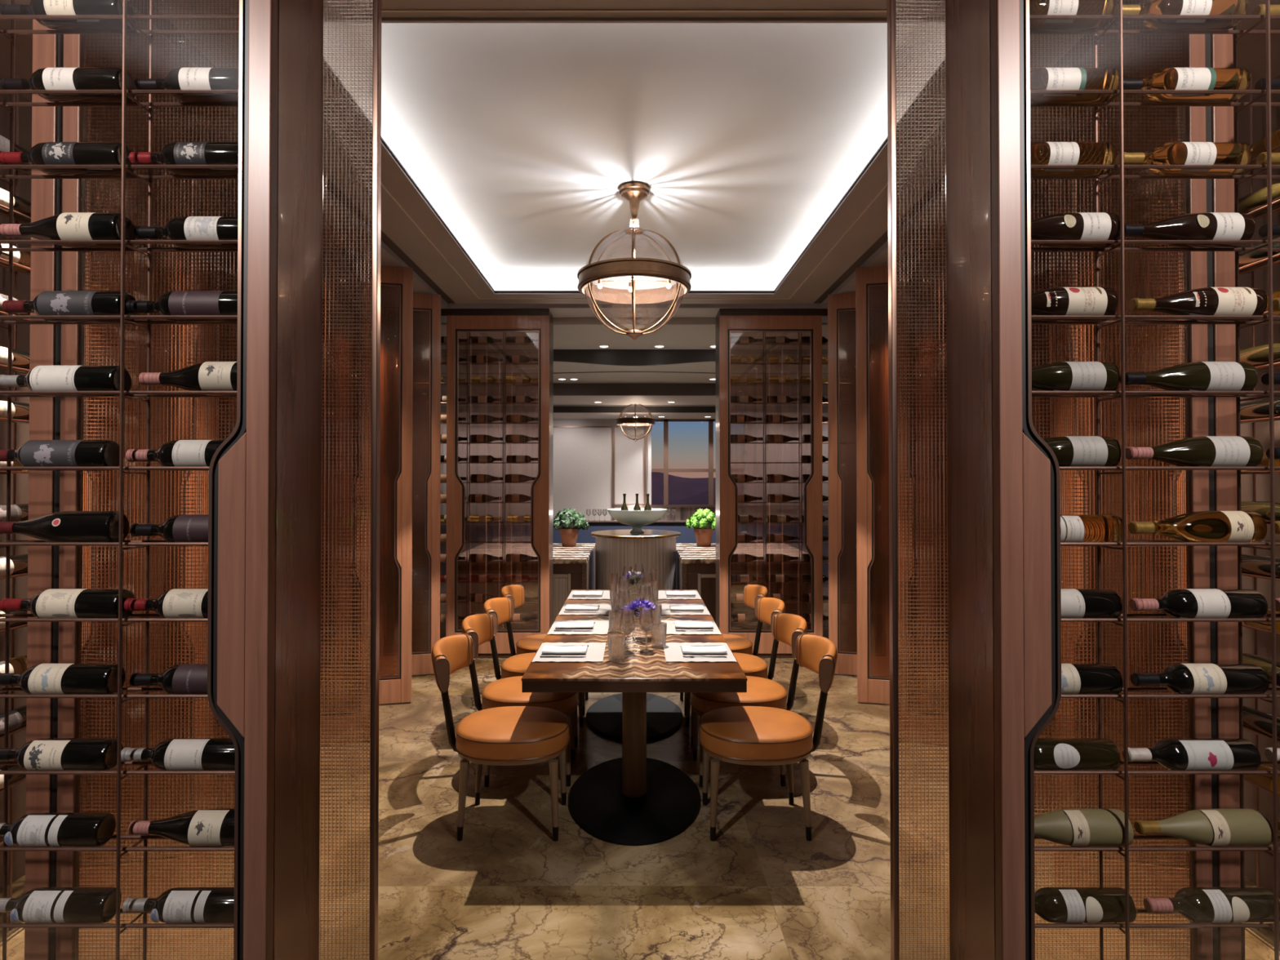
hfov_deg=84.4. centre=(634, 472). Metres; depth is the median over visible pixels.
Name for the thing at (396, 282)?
door
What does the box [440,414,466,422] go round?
wine bottle
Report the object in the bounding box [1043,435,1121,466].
wine bottle
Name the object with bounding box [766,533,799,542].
wine bottle
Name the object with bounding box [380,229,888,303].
trim
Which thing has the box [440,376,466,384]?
wine bottle
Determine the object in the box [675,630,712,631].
fork
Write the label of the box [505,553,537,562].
wine bottle
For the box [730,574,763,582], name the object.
wine bottle
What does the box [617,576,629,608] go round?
wine glass
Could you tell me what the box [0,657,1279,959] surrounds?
floor
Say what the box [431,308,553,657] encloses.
wine cabinet
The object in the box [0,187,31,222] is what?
wine bottle
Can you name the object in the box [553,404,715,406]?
trim
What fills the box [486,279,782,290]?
trim
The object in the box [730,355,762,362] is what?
wine bottle
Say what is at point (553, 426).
trim
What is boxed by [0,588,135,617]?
wine bottle
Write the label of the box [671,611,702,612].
fork
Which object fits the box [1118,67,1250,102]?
wine bottle
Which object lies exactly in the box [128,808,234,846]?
wine bottle
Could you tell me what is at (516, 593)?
dining chair
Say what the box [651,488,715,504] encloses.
hills
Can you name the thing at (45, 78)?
wine bottle
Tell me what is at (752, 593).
dining chair
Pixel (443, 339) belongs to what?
wine bottle
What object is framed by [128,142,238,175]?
wine bottle
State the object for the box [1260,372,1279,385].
wine bottle
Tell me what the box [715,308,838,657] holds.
wine cabinet
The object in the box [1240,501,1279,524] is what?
wine bottle
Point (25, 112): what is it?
wall
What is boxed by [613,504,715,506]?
trim
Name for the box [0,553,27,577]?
wine bottle
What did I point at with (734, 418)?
wine bottle
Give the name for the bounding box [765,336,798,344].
wine bottle
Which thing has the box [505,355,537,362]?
wine bottle
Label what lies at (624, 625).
wine glass
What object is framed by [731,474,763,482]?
wine bottle
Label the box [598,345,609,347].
recessed light
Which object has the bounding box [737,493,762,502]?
wine bottle
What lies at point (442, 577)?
wine bottle
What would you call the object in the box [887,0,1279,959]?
wine cabinet
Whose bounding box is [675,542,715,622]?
counter
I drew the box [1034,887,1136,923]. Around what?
wine bottle
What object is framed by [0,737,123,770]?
wine bottle
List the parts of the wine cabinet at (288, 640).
shelf rail, shelf rail, shelf rail, shelf rail, shelf rail, shelf rail, shelf rail, shelf rail, shelf rail, shelf rail, shelf rail, shelf rail, shelf rail, panel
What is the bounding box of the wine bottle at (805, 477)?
[802,474,828,482]
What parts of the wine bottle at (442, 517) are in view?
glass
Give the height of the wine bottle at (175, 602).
0.076 m
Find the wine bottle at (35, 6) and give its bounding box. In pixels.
[0,0,135,30]
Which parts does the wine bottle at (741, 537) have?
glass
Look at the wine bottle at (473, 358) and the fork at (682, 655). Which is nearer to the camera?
the fork at (682, 655)
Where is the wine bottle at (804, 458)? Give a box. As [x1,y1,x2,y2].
[801,455,828,463]
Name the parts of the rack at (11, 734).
shelf rail, shelf rail, shelf rail, shelf rail, shelf rail, shelf rail, shelf rail, shelf rail, shelf rail, shelf rail, shelf rail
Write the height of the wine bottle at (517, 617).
0.082 m
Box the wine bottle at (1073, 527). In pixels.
[1060,514,1122,542]
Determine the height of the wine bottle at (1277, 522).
0.082 m
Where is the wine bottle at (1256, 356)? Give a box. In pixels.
[1240,342,1279,369]
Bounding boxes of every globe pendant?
[577,181,691,339]
[616,404,655,441]
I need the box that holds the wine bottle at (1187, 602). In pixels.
[1128,588,1267,617]
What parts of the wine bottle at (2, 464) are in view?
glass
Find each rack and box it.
[0,73,31,930]
[1239,73,1279,930]
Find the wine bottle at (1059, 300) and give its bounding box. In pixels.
[1031,287,1118,321]
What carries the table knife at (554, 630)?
on the mat at (600, 627)
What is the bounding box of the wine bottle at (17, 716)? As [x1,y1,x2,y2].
[0,705,26,736]
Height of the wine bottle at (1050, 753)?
0.075 m
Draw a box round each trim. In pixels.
[0,0,1279,317]
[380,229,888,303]
[381,9,888,298]
[381,17,887,294]
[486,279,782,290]
[553,349,715,365]
[553,371,715,373]
[553,383,715,395]
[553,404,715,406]
[553,426,648,427]
[612,426,614,520]
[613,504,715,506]
[644,426,646,507]
[648,425,651,505]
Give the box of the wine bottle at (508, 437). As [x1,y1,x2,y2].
[505,434,537,442]
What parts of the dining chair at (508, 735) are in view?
backrest, leg, leg, seat frame, seat, leg, leg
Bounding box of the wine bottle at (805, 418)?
[801,414,827,422]
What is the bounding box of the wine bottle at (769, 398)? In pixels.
[766,395,799,404]
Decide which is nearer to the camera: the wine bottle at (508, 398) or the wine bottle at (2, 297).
the wine bottle at (2, 297)
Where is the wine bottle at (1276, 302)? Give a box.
[1272,297,1279,311]
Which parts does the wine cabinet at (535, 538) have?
shelf rail, shelf rail, shelf rail, shelf rail, shelf rail, shelf rail, shelf rail, shelf rail, shelf rail, shelf rail, shelf rail, shelf rail, shelf rail, shelf rail, shelf rail, cornice, rail, rail, panel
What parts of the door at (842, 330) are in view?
rail, rail, glass pane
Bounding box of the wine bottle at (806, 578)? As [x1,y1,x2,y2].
[802,574,828,582]
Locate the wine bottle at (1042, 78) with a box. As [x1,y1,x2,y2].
[1030,67,1119,102]
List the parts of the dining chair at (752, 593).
leg, seat, backrest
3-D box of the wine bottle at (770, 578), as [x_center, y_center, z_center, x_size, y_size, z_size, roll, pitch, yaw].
[1.359,0.979,6.518,0.301,0.075,0.076,0,-1,0]
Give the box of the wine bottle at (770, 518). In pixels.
[766,515,799,522]
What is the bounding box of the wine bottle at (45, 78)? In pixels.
[0,67,136,102]
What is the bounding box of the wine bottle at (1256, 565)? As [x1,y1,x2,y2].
[1241,553,1279,578]
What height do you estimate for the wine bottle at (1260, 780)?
0.076 m
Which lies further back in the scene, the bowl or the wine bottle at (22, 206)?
the bowl
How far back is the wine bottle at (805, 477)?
6.50 m
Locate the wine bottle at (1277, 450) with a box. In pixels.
[1266,446,1279,459]
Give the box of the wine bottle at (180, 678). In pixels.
[128,663,207,693]
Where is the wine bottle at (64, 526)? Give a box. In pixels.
[0,511,128,542]
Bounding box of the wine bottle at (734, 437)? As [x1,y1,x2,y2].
[730,434,763,442]
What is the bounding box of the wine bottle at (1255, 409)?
[1240,397,1279,423]
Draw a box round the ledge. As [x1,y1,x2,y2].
[586,520,686,522]
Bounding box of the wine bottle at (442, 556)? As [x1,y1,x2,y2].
[440,553,466,562]
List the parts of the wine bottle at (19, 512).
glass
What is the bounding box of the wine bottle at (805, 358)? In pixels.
[801,355,827,362]
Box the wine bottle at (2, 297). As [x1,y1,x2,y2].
[0,293,30,320]
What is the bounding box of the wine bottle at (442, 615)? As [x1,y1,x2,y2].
[440,613,466,622]
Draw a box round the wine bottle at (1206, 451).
[1125,435,1263,466]
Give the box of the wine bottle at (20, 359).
[0,346,29,373]
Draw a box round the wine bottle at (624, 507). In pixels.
[620,493,628,510]
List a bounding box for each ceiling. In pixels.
[380,0,888,303]
[552,317,715,349]
[553,361,715,383]
[553,395,715,404]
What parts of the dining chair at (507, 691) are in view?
backrest, leg, seat, leg, leg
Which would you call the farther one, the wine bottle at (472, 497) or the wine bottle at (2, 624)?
the wine bottle at (472, 497)
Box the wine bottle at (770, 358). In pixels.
[766,355,799,362]
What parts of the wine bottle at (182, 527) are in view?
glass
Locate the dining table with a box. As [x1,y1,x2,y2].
[521,589,747,845]
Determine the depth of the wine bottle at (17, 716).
2.48 m
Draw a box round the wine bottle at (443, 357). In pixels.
[440,355,466,362]
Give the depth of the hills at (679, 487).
923.42 m
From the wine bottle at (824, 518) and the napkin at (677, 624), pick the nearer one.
the napkin at (677, 624)
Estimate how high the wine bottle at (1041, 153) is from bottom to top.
0.076 m
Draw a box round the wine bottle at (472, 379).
[469,376,502,384]
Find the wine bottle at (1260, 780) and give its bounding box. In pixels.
[1243,764,1279,795]
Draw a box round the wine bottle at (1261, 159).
[1256,151,1279,164]
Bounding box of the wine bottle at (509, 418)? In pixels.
[506,414,537,422]
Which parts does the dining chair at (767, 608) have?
leg, leg, seat, backrest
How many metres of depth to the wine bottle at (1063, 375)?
1.70 m
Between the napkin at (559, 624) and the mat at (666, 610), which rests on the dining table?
the mat at (666, 610)
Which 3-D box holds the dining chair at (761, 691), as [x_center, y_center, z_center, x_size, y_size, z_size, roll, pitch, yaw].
[0.627,1.232,3.928,0.656,0.856,0.532,0,-1,-1]
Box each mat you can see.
[531,642,605,662]
[546,620,609,635]
[558,604,612,614]
[567,590,614,599]
[653,590,701,599]
[656,604,711,615]
[658,620,721,635]
[662,642,737,662]
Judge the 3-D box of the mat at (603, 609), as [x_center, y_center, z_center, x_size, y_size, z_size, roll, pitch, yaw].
[-0.317,0.905,4.681,0.335,0.005,0.389,0,-1,0]
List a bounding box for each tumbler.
[607,633,625,662]
[608,609,623,633]
[610,593,623,613]
[613,581,625,599]
[643,577,654,594]
[645,588,658,608]
[647,604,662,626]
[650,622,666,647]
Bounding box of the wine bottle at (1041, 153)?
[1030,142,1115,175]
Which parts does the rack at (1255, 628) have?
shelf rail, shelf rail, shelf rail, shelf rail, shelf rail, shelf rail, shelf rail, shelf rail, shelf rail, shelf rail, shelf rail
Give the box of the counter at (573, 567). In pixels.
[552,542,595,622]
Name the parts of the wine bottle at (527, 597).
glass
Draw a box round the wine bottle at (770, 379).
[766,376,799,384]
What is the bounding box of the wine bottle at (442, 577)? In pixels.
[440,574,467,582]
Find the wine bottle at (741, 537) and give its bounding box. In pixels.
[737,533,763,542]
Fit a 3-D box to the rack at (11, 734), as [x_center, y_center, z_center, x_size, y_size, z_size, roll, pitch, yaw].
[-2.200,0.097,2.569,0.102,3.100,0.780,0,-1,0]
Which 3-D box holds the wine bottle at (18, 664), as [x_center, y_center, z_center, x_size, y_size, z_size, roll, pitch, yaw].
[-2.200,0.694,2.402,0.076,0.076,0.301,0,-1,0]
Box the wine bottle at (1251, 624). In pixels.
[1242,608,1279,632]
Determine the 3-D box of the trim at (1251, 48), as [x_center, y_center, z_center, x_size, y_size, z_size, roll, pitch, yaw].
[0.000,-1.545,4.216,5.200,0.042,5.200,0,-1,0]
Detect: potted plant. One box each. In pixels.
[553,507,590,546]
[684,508,715,546]
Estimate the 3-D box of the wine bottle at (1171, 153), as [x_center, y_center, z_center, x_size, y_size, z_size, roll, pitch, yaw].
[1.342,-0.771,1.736,0.301,0.076,0.076,0,-1,0]
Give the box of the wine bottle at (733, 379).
[730,376,761,384]
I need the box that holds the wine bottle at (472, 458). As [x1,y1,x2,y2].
[468,455,502,463]
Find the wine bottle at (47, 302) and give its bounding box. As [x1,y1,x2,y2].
[2,290,137,322]
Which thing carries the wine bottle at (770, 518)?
in the wine cabinet at (762, 458)
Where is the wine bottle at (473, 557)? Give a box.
[469,553,502,562]
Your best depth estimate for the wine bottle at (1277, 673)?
1.72 m
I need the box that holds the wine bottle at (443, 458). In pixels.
[440,455,468,463]
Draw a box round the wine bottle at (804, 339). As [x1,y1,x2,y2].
[801,336,827,344]
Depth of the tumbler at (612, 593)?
4.56 m
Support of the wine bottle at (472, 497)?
in the wine cabinet at (535, 538)
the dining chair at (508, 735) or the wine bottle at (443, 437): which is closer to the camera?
the dining chair at (508, 735)
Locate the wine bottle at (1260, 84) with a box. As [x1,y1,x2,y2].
[1254,78,1279,89]
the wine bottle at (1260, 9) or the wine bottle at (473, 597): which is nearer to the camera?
the wine bottle at (1260, 9)
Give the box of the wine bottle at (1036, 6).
[1029,0,1115,30]
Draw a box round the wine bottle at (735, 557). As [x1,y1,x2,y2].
[730,553,763,562]
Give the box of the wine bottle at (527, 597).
[524,594,537,601]
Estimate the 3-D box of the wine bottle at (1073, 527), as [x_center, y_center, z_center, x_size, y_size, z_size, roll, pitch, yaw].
[1.030,0.140,1.727,0.301,0.075,0.076,0,-1,0]
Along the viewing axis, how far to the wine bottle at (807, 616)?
6.49 m
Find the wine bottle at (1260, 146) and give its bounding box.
[1244,128,1279,171]
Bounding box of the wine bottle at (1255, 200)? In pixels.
[1238,182,1279,217]
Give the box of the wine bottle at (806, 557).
[800,553,828,562]
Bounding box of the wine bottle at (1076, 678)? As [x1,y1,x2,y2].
[1061,663,1123,693]
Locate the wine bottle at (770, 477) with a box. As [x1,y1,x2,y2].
[766,474,799,482]
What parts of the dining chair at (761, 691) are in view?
leg, seat frame, leg, seat, leg, backrest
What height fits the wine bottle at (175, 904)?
0.075 m
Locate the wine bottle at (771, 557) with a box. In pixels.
[766,553,799,562]
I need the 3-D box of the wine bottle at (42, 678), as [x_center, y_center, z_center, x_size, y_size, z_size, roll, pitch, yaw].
[-1.414,0.504,1.723,0.301,0.076,0.076,0,-1,0]
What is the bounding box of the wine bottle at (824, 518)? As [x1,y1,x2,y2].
[800,515,828,522]
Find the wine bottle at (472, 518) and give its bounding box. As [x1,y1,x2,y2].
[468,515,502,522]
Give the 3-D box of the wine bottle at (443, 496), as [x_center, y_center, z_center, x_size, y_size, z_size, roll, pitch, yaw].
[-1.704,0.239,6.526,0.300,0.082,0.083,0,-1,0]
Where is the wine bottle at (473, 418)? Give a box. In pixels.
[470,414,502,422]
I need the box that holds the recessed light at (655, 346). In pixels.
[653,345,665,347]
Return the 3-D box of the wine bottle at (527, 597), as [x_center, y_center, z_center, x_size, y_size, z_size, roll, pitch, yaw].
[-1.031,1.157,6.516,0.300,0.082,0.083,0,-1,0]
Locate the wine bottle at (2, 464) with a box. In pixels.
[0,461,28,473]
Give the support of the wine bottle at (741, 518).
in the wine cabinet at (762, 458)
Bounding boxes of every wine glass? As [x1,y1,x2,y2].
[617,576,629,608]
[617,590,631,627]
[619,608,635,654]
[638,586,651,622]
[638,607,653,652]
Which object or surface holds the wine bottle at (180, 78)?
in the wine cabinet at (288, 640)
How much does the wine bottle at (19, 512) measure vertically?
0.075 m
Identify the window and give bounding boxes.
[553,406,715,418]
[651,418,715,504]
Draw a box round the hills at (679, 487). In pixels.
[651,471,715,502]
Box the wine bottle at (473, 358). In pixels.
[469,355,502,362]
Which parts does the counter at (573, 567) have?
inset trim, inset panel, frame, inset trim, frame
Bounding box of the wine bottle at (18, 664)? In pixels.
[0,655,26,673]
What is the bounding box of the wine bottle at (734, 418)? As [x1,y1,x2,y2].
[730,414,762,422]
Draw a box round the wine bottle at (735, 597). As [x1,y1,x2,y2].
[730,593,743,602]
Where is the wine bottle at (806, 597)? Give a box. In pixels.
[800,593,828,602]
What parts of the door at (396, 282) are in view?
glass pane, rail, rail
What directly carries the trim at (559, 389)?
attached to the ceiling at (557, 400)
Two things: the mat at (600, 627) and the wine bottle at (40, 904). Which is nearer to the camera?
the wine bottle at (40, 904)
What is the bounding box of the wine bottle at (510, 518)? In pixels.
[506,515,530,522]
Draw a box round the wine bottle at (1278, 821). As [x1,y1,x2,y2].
[1277,820,1279,831]
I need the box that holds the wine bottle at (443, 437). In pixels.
[440,434,468,442]
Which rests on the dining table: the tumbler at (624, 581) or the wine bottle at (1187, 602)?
the tumbler at (624, 581)
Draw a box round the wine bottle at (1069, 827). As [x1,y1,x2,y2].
[1034,808,1133,846]
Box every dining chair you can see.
[431,633,569,841]
[461,613,578,786]
[483,596,582,746]
[501,584,588,715]
[680,583,768,715]
[685,596,785,746]
[689,612,807,786]
[698,633,837,841]
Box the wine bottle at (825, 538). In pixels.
[802,534,828,542]
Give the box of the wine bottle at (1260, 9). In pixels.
[1252,4,1279,14]
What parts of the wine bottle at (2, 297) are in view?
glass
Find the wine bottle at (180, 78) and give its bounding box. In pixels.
[134,67,239,102]
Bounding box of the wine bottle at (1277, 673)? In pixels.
[1275,672,1279,686]
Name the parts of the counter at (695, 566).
frame, inset trim, frame, inset trim, inset panel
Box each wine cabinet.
[0,0,382,959]
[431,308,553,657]
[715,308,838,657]
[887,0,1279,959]
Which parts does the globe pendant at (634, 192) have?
lamp arm, rod, globe, lamp arm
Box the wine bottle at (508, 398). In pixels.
[506,395,537,404]
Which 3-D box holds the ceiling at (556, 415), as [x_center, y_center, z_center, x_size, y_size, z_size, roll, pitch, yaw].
[0.000,-1.015,11.961,10.000,0.120,1.300,0,-1,0]
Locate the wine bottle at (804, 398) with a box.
[800,395,827,404]
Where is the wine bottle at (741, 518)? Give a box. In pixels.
[737,515,762,522]
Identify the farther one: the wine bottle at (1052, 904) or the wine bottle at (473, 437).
the wine bottle at (473, 437)
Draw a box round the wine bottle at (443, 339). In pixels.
[440,336,466,344]
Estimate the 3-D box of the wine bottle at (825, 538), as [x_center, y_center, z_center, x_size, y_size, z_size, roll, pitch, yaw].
[1.713,0.606,6.522,0.300,0.082,0.083,0,-1,0]
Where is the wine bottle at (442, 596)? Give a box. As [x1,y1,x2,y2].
[440,593,466,602]
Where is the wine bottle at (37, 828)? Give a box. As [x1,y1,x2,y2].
[0,812,115,846]
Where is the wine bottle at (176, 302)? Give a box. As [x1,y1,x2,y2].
[125,290,237,322]
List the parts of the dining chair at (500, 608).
backrest, seat, leg, leg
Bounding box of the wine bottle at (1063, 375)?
[1031,361,1119,395]
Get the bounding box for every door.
[378,265,413,704]
[400,293,440,675]
[827,293,867,675]
[855,265,889,704]
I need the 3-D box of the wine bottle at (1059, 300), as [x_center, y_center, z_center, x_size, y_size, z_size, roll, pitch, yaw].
[1.014,-0.412,1.733,0.300,0.083,0.083,0,-1,0]
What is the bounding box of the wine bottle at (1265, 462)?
[1240,452,1279,473]
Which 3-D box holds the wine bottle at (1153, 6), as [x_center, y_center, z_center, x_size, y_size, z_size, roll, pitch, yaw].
[1.334,-1.136,1.740,0.301,0.076,0.076,0,-1,0]
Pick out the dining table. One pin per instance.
(633, 798)
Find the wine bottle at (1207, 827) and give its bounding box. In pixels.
[1133,808,1273,846]
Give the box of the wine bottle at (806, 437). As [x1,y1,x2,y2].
[802,434,827,442]
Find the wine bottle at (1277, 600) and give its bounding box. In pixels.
[1275,598,1279,611]
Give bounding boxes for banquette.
[553,522,715,542]
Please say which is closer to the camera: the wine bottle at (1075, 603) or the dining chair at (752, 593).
the wine bottle at (1075, 603)
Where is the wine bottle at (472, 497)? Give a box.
[467,493,502,502]
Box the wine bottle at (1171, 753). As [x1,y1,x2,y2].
[1122,737,1261,770]
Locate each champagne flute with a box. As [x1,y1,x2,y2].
[608,582,617,621]
[610,573,618,607]
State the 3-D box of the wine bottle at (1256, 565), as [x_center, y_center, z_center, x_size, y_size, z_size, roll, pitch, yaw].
[2.200,0.330,2.416,0.076,0.076,0.301,0,-1,0]
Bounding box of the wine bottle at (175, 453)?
[125,440,224,471]
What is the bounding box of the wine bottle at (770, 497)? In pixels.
[766,493,799,502]
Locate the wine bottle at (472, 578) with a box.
[468,574,502,582]
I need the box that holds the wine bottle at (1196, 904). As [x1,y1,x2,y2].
[1143,887,1279,923]
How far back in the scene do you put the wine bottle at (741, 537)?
6.50 m
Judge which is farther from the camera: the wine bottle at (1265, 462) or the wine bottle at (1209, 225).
the wine bottle at (1265, 462)
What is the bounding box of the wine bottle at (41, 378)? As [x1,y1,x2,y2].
[0,365,132,396]
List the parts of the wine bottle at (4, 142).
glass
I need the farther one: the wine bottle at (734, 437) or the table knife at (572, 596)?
the wine bottle at (734, 437)
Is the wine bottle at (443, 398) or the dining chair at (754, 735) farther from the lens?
the wine bottle at (443, 398)
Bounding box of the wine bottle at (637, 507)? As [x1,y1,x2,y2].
[633,493,640,510]
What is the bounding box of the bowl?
[607,507,666,533]
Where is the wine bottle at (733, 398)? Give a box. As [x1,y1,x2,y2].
[730,395,761,404]
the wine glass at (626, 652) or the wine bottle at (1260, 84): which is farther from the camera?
the wine glass at (626, 652)
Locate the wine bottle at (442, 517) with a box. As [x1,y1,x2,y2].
[440,515,466,522]
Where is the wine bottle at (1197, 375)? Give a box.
[1120,361,1257,395]
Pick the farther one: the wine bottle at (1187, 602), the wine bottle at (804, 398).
the wine bottle at (804, 398)
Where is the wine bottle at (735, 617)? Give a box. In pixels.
[730,613,757,622]
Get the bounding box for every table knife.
[540,655,586,657]
[554,630,593,631]
[564,611,598,612]
[572,595,586,597]
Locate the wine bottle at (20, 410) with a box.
[0,400,29,423]
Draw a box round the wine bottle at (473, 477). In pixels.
[470,474,502,482]
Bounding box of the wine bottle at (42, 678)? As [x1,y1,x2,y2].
[0,663,125,693]
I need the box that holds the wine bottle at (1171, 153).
[1115,142,1253,175]
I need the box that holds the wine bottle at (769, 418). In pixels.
[764,414,797,422]
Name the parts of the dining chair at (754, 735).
leg, leg, seat, seat frame, leg, leg, backrest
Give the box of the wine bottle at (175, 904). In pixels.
[122,887,234,923]
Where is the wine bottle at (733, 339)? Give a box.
[730,336,762,344]
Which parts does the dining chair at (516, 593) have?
backrest, seat, leg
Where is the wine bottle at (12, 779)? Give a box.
[0,764,26,789]
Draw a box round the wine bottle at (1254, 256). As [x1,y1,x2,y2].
[1239,236,1279,273]
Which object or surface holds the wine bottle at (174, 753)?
in the wine cabinet at (288, 640)
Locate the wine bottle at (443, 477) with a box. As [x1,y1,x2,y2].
[440,474,466,482]
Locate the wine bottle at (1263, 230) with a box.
[1257,223,1279,237]
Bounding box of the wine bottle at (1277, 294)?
[1263,290,1279,315]
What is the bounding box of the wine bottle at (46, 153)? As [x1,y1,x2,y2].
[0,142,134,175]
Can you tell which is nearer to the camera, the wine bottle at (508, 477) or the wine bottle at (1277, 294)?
the wine bottle at (1277, 294)
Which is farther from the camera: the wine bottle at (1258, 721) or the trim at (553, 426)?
the trim at (553, 426)
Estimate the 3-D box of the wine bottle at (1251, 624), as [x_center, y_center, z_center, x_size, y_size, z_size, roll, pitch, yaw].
[2.200,0.511,2.394,0.076,0.076,0.301,0,-1,0]
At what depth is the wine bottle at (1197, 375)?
1.70 m
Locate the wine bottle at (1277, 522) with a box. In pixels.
[1269,520,1279,534]
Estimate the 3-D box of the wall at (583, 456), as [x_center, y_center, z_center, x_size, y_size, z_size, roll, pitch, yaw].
[-1.525,0.401,12.547,6.950,2.700,0.100,0,-1,0]
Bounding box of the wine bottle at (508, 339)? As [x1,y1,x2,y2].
[506,336,537,344]
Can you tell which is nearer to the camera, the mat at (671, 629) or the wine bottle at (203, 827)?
the wine bottle at (203, 827)
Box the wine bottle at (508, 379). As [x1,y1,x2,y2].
[505,376,537,384]
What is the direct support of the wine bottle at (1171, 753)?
in the wine cabinet at (980, 566)
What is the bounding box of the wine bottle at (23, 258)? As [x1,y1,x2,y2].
[0,244,31,273]
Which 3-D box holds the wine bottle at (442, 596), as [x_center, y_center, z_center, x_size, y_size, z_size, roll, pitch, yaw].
[-1.697,1.157,6.516,0.300,0.082,0.083,0,-1,0]
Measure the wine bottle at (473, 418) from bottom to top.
0.082 m
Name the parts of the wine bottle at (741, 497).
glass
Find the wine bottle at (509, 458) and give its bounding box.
[506,455,537,463]
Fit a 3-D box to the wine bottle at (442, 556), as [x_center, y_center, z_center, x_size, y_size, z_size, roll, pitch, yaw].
[-1.709,0.790,6.520,0.300,0.082,0.083,0,-1,0]
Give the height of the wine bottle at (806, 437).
0.082 m
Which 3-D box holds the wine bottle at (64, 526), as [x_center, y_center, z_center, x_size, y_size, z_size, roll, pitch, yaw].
[-1.410,0.135,1.727,0.300,0.082,0.083,0,-1,0]
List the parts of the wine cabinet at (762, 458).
panel, rail, rail, cornice, shelf rail, shelf rail, shelf rail, shelf rail, shelf rail, shelf rail, shelf rail, shelf rail, shelf rail, shelf rail, shelf rail, shelf rail, shelf rail, shelf rail, shelf rail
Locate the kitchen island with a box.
[590,528,680,589]
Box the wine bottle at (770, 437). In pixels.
[765,434,799,442]
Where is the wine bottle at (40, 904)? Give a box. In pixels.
[0,887,121,923]
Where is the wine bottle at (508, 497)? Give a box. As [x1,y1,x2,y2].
[505,493,530,502]
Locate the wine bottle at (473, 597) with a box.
[468,593,501,602]
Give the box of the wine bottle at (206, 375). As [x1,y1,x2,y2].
[138,361,237,395]
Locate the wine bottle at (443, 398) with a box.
[440,395,466,404]
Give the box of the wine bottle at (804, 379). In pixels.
[800,376,827,384]
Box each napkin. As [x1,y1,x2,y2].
[542,645,587,653]
[555,622,594,628]
[564,604,599,609]
[573,591,603,595]
[666,591,695,595]
[670,604,703,610]
[674,622,713,628]
[681,645,726,653]
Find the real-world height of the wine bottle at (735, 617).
0.082 m
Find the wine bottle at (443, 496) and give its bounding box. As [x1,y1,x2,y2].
[440,493,466,502]
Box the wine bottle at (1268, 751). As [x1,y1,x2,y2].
[1264,747,1279,761]
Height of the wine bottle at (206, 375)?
0.083 m
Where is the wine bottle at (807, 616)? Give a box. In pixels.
[800,613,828,622]
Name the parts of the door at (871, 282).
rail, rail, glass pane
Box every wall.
[0,82,31,890]
[553,418,715,520]
[1237,75,1279,897]
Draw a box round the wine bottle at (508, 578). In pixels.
[504,574,537,582]
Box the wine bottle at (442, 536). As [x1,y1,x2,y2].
[440,533,466,542]
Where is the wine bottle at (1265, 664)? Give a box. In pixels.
[1242,653,1279,684]
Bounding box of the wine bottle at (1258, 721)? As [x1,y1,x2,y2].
[1243,705,1279,741]
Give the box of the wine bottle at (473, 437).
[469,434,502,442]
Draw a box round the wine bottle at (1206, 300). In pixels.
[1128,287,1267,321]
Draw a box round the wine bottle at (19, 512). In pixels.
[0,503,28,521]
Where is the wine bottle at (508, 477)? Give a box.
[505,474,536,482]
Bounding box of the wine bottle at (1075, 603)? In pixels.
[1061,588,1122,617]
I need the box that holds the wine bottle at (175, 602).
[124,588,208,617]
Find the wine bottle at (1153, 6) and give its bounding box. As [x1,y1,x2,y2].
[1112,0,1248,30]
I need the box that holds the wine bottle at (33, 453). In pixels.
[0,440,119,471]
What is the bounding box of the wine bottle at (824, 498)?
[802,495,828,502]
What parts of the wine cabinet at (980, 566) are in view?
panel, shelf rail, shelf rail, shelf rail, shelf rail, shelf rail, shelf rail, shelf rail, shelf rail, shelf rail, shelf rail, shelf rail, shelf rail, shelf rail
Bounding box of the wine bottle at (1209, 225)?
[1119,212,1255,248]
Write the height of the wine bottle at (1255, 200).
0.083 m
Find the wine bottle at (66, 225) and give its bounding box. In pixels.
[0,212,135,248]
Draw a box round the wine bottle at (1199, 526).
[1128,511,1266,542]
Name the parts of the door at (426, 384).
glass pane, rail, rail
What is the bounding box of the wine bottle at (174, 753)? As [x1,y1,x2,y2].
[120,737,235,770]
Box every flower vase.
[619,596,655,640]
[620,568,642,603]
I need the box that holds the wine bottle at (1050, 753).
[1033,737,1119,770]
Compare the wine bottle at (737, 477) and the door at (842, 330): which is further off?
the wine bottle at (737, 477)
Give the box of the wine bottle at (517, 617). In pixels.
[510,613,537,622]
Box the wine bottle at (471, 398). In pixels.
[468,395,502,404]
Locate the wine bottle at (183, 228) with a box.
[133,216,238,248]
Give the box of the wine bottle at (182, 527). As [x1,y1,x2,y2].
[129,514,208,542]
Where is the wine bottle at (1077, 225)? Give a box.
[1031,212,1119,248]
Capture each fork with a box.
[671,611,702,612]
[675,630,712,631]
[682,655,726,657]
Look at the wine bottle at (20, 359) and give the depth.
2.48 m
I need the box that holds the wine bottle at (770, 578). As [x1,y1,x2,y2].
[764,574,798,582]
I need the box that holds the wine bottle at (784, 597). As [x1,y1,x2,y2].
[767,593,798,601]
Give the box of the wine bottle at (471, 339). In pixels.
[468,336,502,344]
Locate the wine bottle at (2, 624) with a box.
[0,609,27,630]
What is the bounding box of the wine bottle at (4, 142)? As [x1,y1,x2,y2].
[0,134,31,171]
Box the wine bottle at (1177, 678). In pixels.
[1130,663,1269,693]

